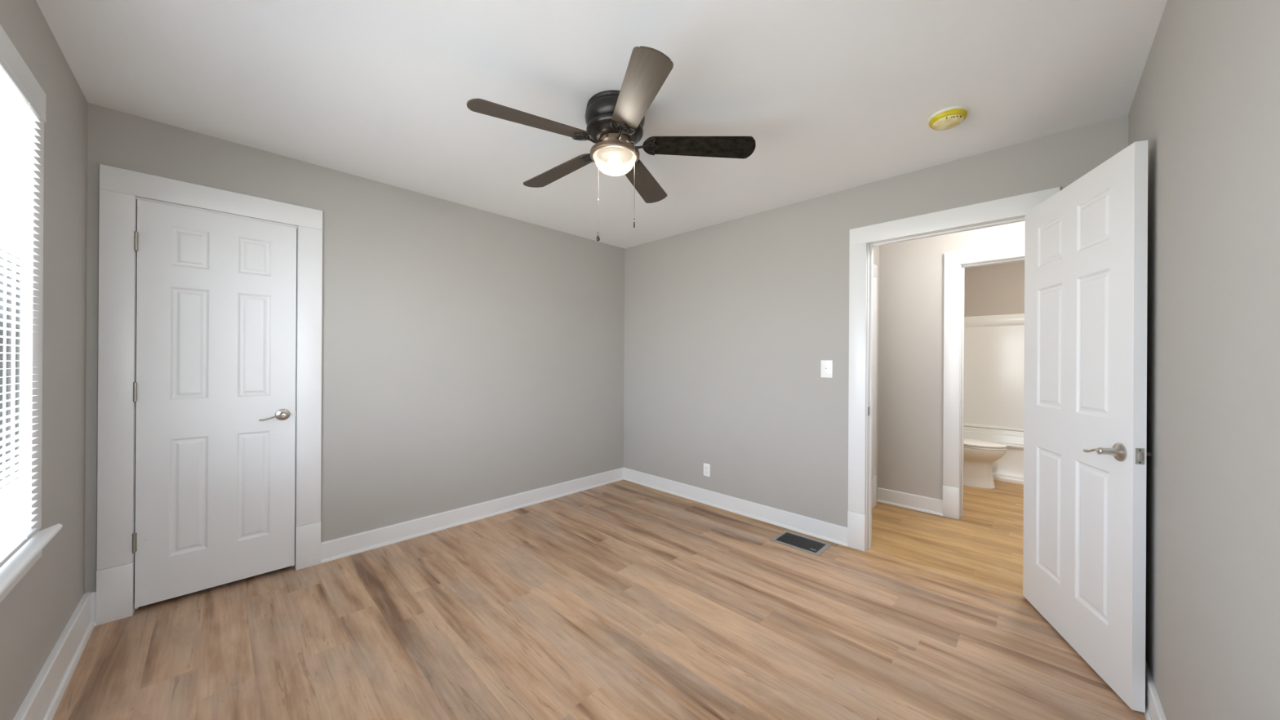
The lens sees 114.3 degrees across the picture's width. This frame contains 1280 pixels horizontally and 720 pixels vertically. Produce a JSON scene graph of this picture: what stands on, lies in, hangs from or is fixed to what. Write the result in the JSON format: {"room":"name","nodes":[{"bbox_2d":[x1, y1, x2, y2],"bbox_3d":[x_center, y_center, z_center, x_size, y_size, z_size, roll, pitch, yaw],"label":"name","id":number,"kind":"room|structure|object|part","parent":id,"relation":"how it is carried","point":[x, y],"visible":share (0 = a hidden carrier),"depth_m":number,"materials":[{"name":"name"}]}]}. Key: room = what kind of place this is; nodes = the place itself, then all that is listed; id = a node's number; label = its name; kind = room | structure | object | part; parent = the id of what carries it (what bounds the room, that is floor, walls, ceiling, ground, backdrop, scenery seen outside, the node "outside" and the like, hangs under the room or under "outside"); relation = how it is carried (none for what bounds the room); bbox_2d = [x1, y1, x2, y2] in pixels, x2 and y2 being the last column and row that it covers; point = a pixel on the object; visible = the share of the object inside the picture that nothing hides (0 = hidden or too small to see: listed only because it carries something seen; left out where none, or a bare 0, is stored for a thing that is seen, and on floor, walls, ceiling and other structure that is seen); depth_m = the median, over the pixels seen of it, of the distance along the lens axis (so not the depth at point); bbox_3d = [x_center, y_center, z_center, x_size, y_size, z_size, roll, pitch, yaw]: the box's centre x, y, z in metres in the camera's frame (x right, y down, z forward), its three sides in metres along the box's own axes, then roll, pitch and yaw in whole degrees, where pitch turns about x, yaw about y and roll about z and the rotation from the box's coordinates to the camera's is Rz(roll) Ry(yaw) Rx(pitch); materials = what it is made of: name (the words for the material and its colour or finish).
{"room":"empty bedroom","nodes":[
{"label":"empty bedroom","id":0,"kind":"room"},
{"bbox_2d":[0,0,88,719],"bbox_3d":[-1.347,0.029,0.619,3.602,2.450,0.140,0,0,44],"label":"wall","id":1,"kind":"structure","parent":0,"point":[37,611],"depth_m":1.57,"materials":[{"name":"paint"}]},
{"bbox_2d":[0,24,62,602],"bbox_3d":[-1.217,-0.111,0.533,2.357,1.556,0.198,0,0,44],"label":"window","id":2,"kind":"structure","parent":1,"relation":"in","point":[15,569],"depth_m":1.30,"materials":[{"name":"white paint"}]},
{"bbox_2d":[0,53,41,567],"bbox_3d":[-1.172,-0.120,0.580,2.084,1.343,0.036,0,0,44],"label":"window blind","id":3,"kind":"object","parent":2,"relation":"attached to","point":[19,112],"visible":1,"depth_m":1.19,"materials":[{"name":"white plastic"}]},
{"bbox_3d":[-1.844,-0.117,1.212,0.002,1.302,0.001,0,0,44],"label":"ladder cord","id":4,"kind":"part","parent":3,"relation":"part of","materials":[{"name":"white fabric"}]},
{"bbox_3d":[-1.179,0.544,0.577,2.084,0.014,0.024,0,0,44],"label":"rail","id":5,"kind":"part","parent":3,"relation":"part of","materials":[{"name":"white plastic"}]},
{"bbox_3d":[-1.825,-0.117,1.232,0.002,1.302,0.001,0,0,44],"label":"ladder cord","id":6,"kind":"part","parent":3,"relation":"part of","materials":[{"name":"white fabric"}]},
{"bbox_3d":[-1.969,-0.117,1.339,0.106,1.360,0.020,0,0,44],"label":"casing leg","id":7,"kind":"part","parent":2,"relation":"part of","materials":[{"name":"white paint"}]},
{"bbox_2d":[13,591,94,719],"bbox_3d":[-1.336,1.174,0.722,3.482,0.160,0.033,0,0,44],"label":"baseboard","id":8,"kind":"structure","parent":1,"relation":"attached to","point":[42,702],"depth_m":1.55,"materials":[{"name":"white paint"}]},
{"bbox_2d":[84,102,624,593],"bbox_3d":[-1.421,0.031,3.202,0.115,2.450,3.693,0,0,44],"label":"wall","id":9,"kind":"structure","parent":0,"point":[470,356],"depth_m":2.99,"materials":[{"name":"paint"}]},
{"bbox_2d":[90,591,96,626],"bbox_3d":[-2.564,1.169,1.938,0.024,0.158,0.016,0,0,44],"label":"baseboard","id":10,"kind":"structure","parent":9,"relation":"attached to","point":[93,594],"depth_m":1.94,"materials":[{"name":"white paint"}]},
{"bbox_2d":[95,164,322,626],"bbox_3d":[-2.300,0.165,2.286,0.138,2.170,0.843,0,0,44],"label":"door frame","id":11,"kind":"structure","parent":9,"relation":"attached to","point":[120,189],"depth_m":2.01,"materials":[{"name":"white paint"}]},
{"bbox_3d":[-2.516,0.093,1.985,0.020,1.793,0.107,0,0,44],"label":"casing leg","id":12,"kind":"part","parent":11,"relation":"part of","materials":[{"name":"white paint"}]},
{"bbox_3d":[-2.006,0.096,2.506,0.020,1.793,0.116,0,0,44],"label":"casing leg","id":13,"kind":"part","parent":11,"relation":"part of","materials":[{"name":"white paint"}]},
{"bbox_2d":[132,199,296,608],"bbox_3d":[-2.255,0.216,2.230,0.100,2.008,0.621,0,0,44],"label":"door","id":14,"kind":"structure","parent":9,"relation":"in","point":[214,389],"depth_m":2.21,"materials":[{"name":"white paint"}]},
{"bbox_3d":[-2.092,0.327,2.345,0.107,0.032,0.023,0,0,-43],"label":"lever","id":15,"kind":"part","parent":14,"relation":"part of","materials":[{"name":"silver metal"}]},
{"bbox_3d":[-2.071,0.319,2.396,0.064,0.068,0.068,0,0,44],"label":"handle","id":16,"kind":"part","parent":14,"relation":"part of","materials":[{"name":"silver metal"}]},
{"bbox_2d":[320,467,623,563],"bbox_3d":[-1.069,1.197,3.469,0.024,0.122,2.579,0,0,44],"label":"baseboard","id":17,"kind":"structure","parent":9,"relation":"attached to","point":[342,547],"depth_m":3.11,"materials":[{"name":"white paint"}]},
{"bbox_2d":[52,479,1146,719],"bbox_3d":[-0.170,1.262,1.915,3.722,0.001,3.612,0,0,44],"label":"floor","id":18,"kind":"structure","parent":0,"point":[623,599],"depth_m":1.89,"materials":[{"name":"beige wood"}]},
{"bbox_2d":[770,530,831,555],"bbox_3d":[1.117,1.267,2.873,0.332,0.006,0.231,0,0,44],"label":"floor vent","id":19,"kind":"object","parent":18,"relation":"in","point":[807,544],"visible":1,"depth_m":2.86,"materials":[{"name":"metal"}]},
{"bbox_2d":[35,0,1167,248],"bbox_3d":[-0.146,-1.248,1.927,3.722,0.120,3.638,0,0,44],"label":"ceiling","id":20,"kind":"structure","parent":0,"point":[832,95],"depth_m":1.76,"materials":[{"name":"paint"}]},
{"bbox_2d":[466,45,755,240],"bbox_3d":[-0.157,-0.886,1.957,1.226,0.604,1.245,0,0,44],"label":"ceiling fan","id":21,"kind":"object","parent":20,"relation":"hanging from","point":[615,120],"visible":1,"depth_m":1.86,"materials":[{"name":"brown metal"}]},
{"bbox_3d":[-0.449,-0.999,1.726,0.514,0.006,0.141,-3,13,-33],"label":"blade","id":22,"kind":"part","parent":21,"relation":"part of","materials":[{"name":"brown wood"}]},
{"bbox_3d":[-0.426,-0.998,2.190,0.514,0.006,0.141,-3,9,39],"label":"blade","id":23,"kind":"part","parent":21,"relation":"part of","materials":[{"name":"brown wood"}]},
{"bbox_3d":[-0.118,-1.061,1.943,0.267,0.058,0.267,0,0,44],"label":"motor","id":24,"kind":"part","parent":21,"relation":"part of","materials":[{"name":"brown metal"}]},
{"bbox_3d":[-0.118,-0.965,1.943,0.197,0.001,0.197,0,0,44],"label":"socket plate","id":25,"kind":"part","parent":21,"relation":"part of","materials":[{"name":"white glass"}]},
{"bbox_3d":[-0.119,-0.934,1.943,0.064,0.060,0.064,0,0,44],"label":"bulb","id":26,"kind":"part","parent":21,"relation":"part of","materials":[{"name":"white glass"}]},
{"bbox_3d":[-0.047,-0.823,1.886,0.060,0.350,0.003,0,0,38],"label":"pull chain","id":27,"kind":"part","parent":21,"relation":"part of","materials":[{"name":"metal"}]},
{"bbox_3d":[-0.014,-0.996,1.562,0.141,0.006,0.514,12,-1,-15],"label":"blade","id":28,"kind":"part","parent":21,"relation":"part of","materials":[{"name":"brown wood"}]},
{"bbox_3d":[0.021,-0.996,2.312,0.141,0.006,0.514,-12,-7,20],"label":"blade","id":29,"kind":"part","parent":21,"relation":"part of","materials":[{"name":"brown wood"}]},
{"bbox_3d":[0.276,-0.994,1.924,0.514,0.006,0.141,3,-11,3],"label":"blade","id":30,"kind":"part","parent":21,"relation":"part of","materials":[{"name":"brown wood"}]},
{"bbox_2d":[928,106,968,130],"bbox_3d":[1.483,-1.154,1.990,0.156,0.049,0.156,0,0,44],"label":"smoke detector","id":31,"kind":"object","parent":20,"relation":"attached to","point":[949,117],"visible":1,"depth_m":1.95,"materials":[{"name":"yellow plastic"}]},
{"bbox_2d":[623,114,1128,527],"bbox_3d":[1.159,0.046,3.183,3.602,2.450,0.115,0,0,44],"label":"wall","id":32,"kind":"structure","parent":0,"point":[730,326],"depth_m":3.23,"materials":[{"name":"paint"}]},
{"bbox_2d":[703,462,710,476],"bbox_3d":[0.589,0.971,3.647,0.070,0.111,0.008,0,0,44],"label":"wall outlet","id":33,"kind":"object","parent":32,"relation":"attached to","point":[706,466],"visible":1,"depth_m":3.64,"materials":[{"name":"white plastic"}]},
{"bbox_2d":[622,466,847,546],"bbox_3d":[0.618,1.207,3.606,2.246,0.122,0.024,0,0,44],"label":"baseboard","id":34,"kind":"structure","parent":32,"relation":"attached to","point":[823,530],"depth_m":3.35,"materials":[{"name":"white paint"}]},
{"bbox_2d":[821,360,832,377],"bbox_3d":[1.325,0.064,2.932,0.081,0.124,0.011,0,0,44],"label":"light switch","id":35,"kind":"object","parent":32,"relation":"attached to","point":[826,365],"visible":1,"depth_m":2.93,"materials":[{"name":"white plastic"}]},
{"bbox_2d":[847,186,1060,551],"bbox_3d":[1.829,0.193,2.511,1.010,2.162,0.138,0,0,44],"label":"door frame","id":36,"kind":"structure","parent":32,"relation":"attached to","point":[1014,209],"depth_m":2.76,"materials":[{"name":"white paint"}]},
{"bbox_3d":[1.468,0.125,2.786,0.106,1.806,0.020,0,0,44],"label":"casing leg","id":37,"kind":"part","parent":36,"relation":"part of","materials":[{"name":"white paint"}]},
{"bbox_2d":[1022,140,1152,712],"bbox_3d":[1.930,0.238,1.842,0.159,2.045,0.794,0,0,21],"label":"door","id":38,"kind":"structure","parent":32,"relation":"in","point":[1086,245],"depth_m":1.70,"materials":[{"name":"white paint"}]},
{"bbox_3d":[1.769,0.354,1.613,0.023,0.032,0.107,0,0,24],"label":"lever","id":39,"kind":"part","parent":38,"relation":"part of","materials":[{"name":"silver metal"}]},
{"bbox_3d":[1.769,0.345,1.558,0.064,0.068,0.068,0,0,21],"label":"handle","id":40,"kind":"part","parent":38,"relation":"part of","materials":[{"name":"silver metal"}]},
{"bbox_3d":[1.792,0.345,1.481,0.024,0.058,0.002,0,0,21],"label":"latch plate","id":41,"kind":"part","parent":38,"relation":"part of","materials":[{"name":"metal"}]},
{"bbox_3d":[1.858,0.346,1.523,0.057,0.045,0.061,0,0,21],"label":"handle","id":42,"kind":"part","parent":38,"relation":"part of","materials":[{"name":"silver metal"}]},
{"bbox_2d":[873,245,879,500],"bbox_3d":[1.760,0.049,3.399,0.100,2.450,1.035,0,0,44],"label":"wall","id":43,"kind":"structure","parent":0,"point":[876,249],"depth_m":3.71,"materials":[{"name":"paint"}]},
{"bbox_2d":[871,263,877,507],"bbox_3d":[1.803,0.223,3.356,0.022,2.104,0.787,0,0,44],"label":"door frame","id":44,"kind":"structure","parent":43,"relation":"attached to","point":[875,267],"depth_m":3.58,"materials":[{"name":"white paint"}]},
{"bbox_2d":[869,480,1023,595],"bbox_3d":[3.381,1.284,3.533,2.300,0.001,3.666,0,0,44],"label":"floor","id":45,"kind":"structure","parent":0,"point":[984,545],"depth_m":2.98,"materials":[{"name":"wood"}]},
{"bbox_2d":[963,438,1007,488],"bbox_3d":[3.364,0.893,4.340,0.738,0.782,0.450,0,0,44],"label":"toilet","id":46,"kind":"object","parent":45,"relation":"on","point":[979,455],"visible":0.43,"depth_m":4.15,"materials":[{"name":"white ceramic"}]},
{"bbox_3d":[3.454,0.876,4.252,0.483,0.018,0.372,0,0,44],"label":"seat","id":47,"kind":"part","parent":46,"relation":"part of","materials":[{"name":"white plastic"}]},
{"bbox_3d":[3.454,0.850,4.252,0.486,0.028,0.376,0,0,44],"label":"lid","id":48,"kind":"part","parent":46,"relation":"part of","materials":[{"name":"white plastic"}]},
{"bbox_2d":[963,426,1023,484],"bbox_3d":[4.282,1.062,4.521,1.803,0.455,0.792,0,0,44],"label":"bathtub","id":49,"kind":"object","parent":45,"relation":"on","point":[1009,468],"visible":0.02,"depth_m":4.43,"materials":[{"name":"white ceramic"}]},
{"bbox_2d":[877,221,1025,500],"bbox_3d":[2.927,0.056,3.063,2.300,2.450,0.115,0,0,44],"label":"wall","id":50,"kind":"structure","parent":0,"point":[912,273],"depth_m":3.54,"materials":[{"name":"paint"}]},
{"bbox_2d":[876,487,942,515],"bbox_3d":[2.315,1.215,3.556,0.482,0.125,0.024,0,0,44],"label":"baseboard","id":51,"kind":"structure","parent":50,"relation":"attached to","point":[915,502],"depth_m":3.54,"materials":[{"name":"white paint"}]},
{"bbox_2d":[942,241,1024,519],"bbox_3d":[2.894,0.203,3.078,1.010,2.156,0.138,0,0,44],"label":"door frame","id":52,"kind":"structure","parent":50,"relation":"attached to","point":[955,262],"depth_m":3.34,"materials":[{"name":"white paint"}]},
{"bbox_3d":[2.532,0.128,3.354,0.105,1.794,0.020,0,0,44],"label":"casing leg","id":53,"kind":"part","parent":52,"relation":"part of","materials":[{"name":"white paint"}]},
{"bbox_2d":[964,261,1024,316],"bbox_3d":[4.598,0.067,4.845,2.000,2.450,0.100,0,0,44],"label":"wall","id":54,"kind":"structure","parent":0,"point":[997,289],"depth_m":5.05,"materials":[{"name":"paint"}]},
{"bbox_2d":[964,313,1024,431],"bbox_3d":[4.299,0.145,4.534,1.803,1.378,0.758,0,0,44],"label":"tub surround","id":55,"kind":"object","parent":54,"relation":"attached to","point":[994,344],"visible":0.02,"depth_m":5.02,"materials":[{"name":"white plastic"}]},
{"bbox_2d":[964,260,1024,268],"bbox_3d":[3.807,-1.223,3.956,2.300,0.120,2.490,0,0,44],"label":"ceiling","id":56,"kind":"structure","parent":0,"point":[1019,260],"depth_m":4.99,"materials":[{"name":"paint"}]},
{"bbox_2d":[1128,0,1279,719],"bbox_3d":[1.161,0.044,0.680,0.140,2.450,3.693,0,0,44],"label":"wall","id":57,"kind":"structure","parent":0,"point":[1206,104],"depth_m":0.98,"materials":[{"name":"paint"}]},
{"bbox_2d":[1144,659,1166,719],"bbox_3d":[1.103,1.208,0.742,0.021,0.122,3.404,0,0,44],"label":"baseboard","id":58,"kind":"structure","parent":57,"relation":"attached to","point":[1153,708],"depth_m":1.44,"materials":[{"name":"white paint"}]}
]}

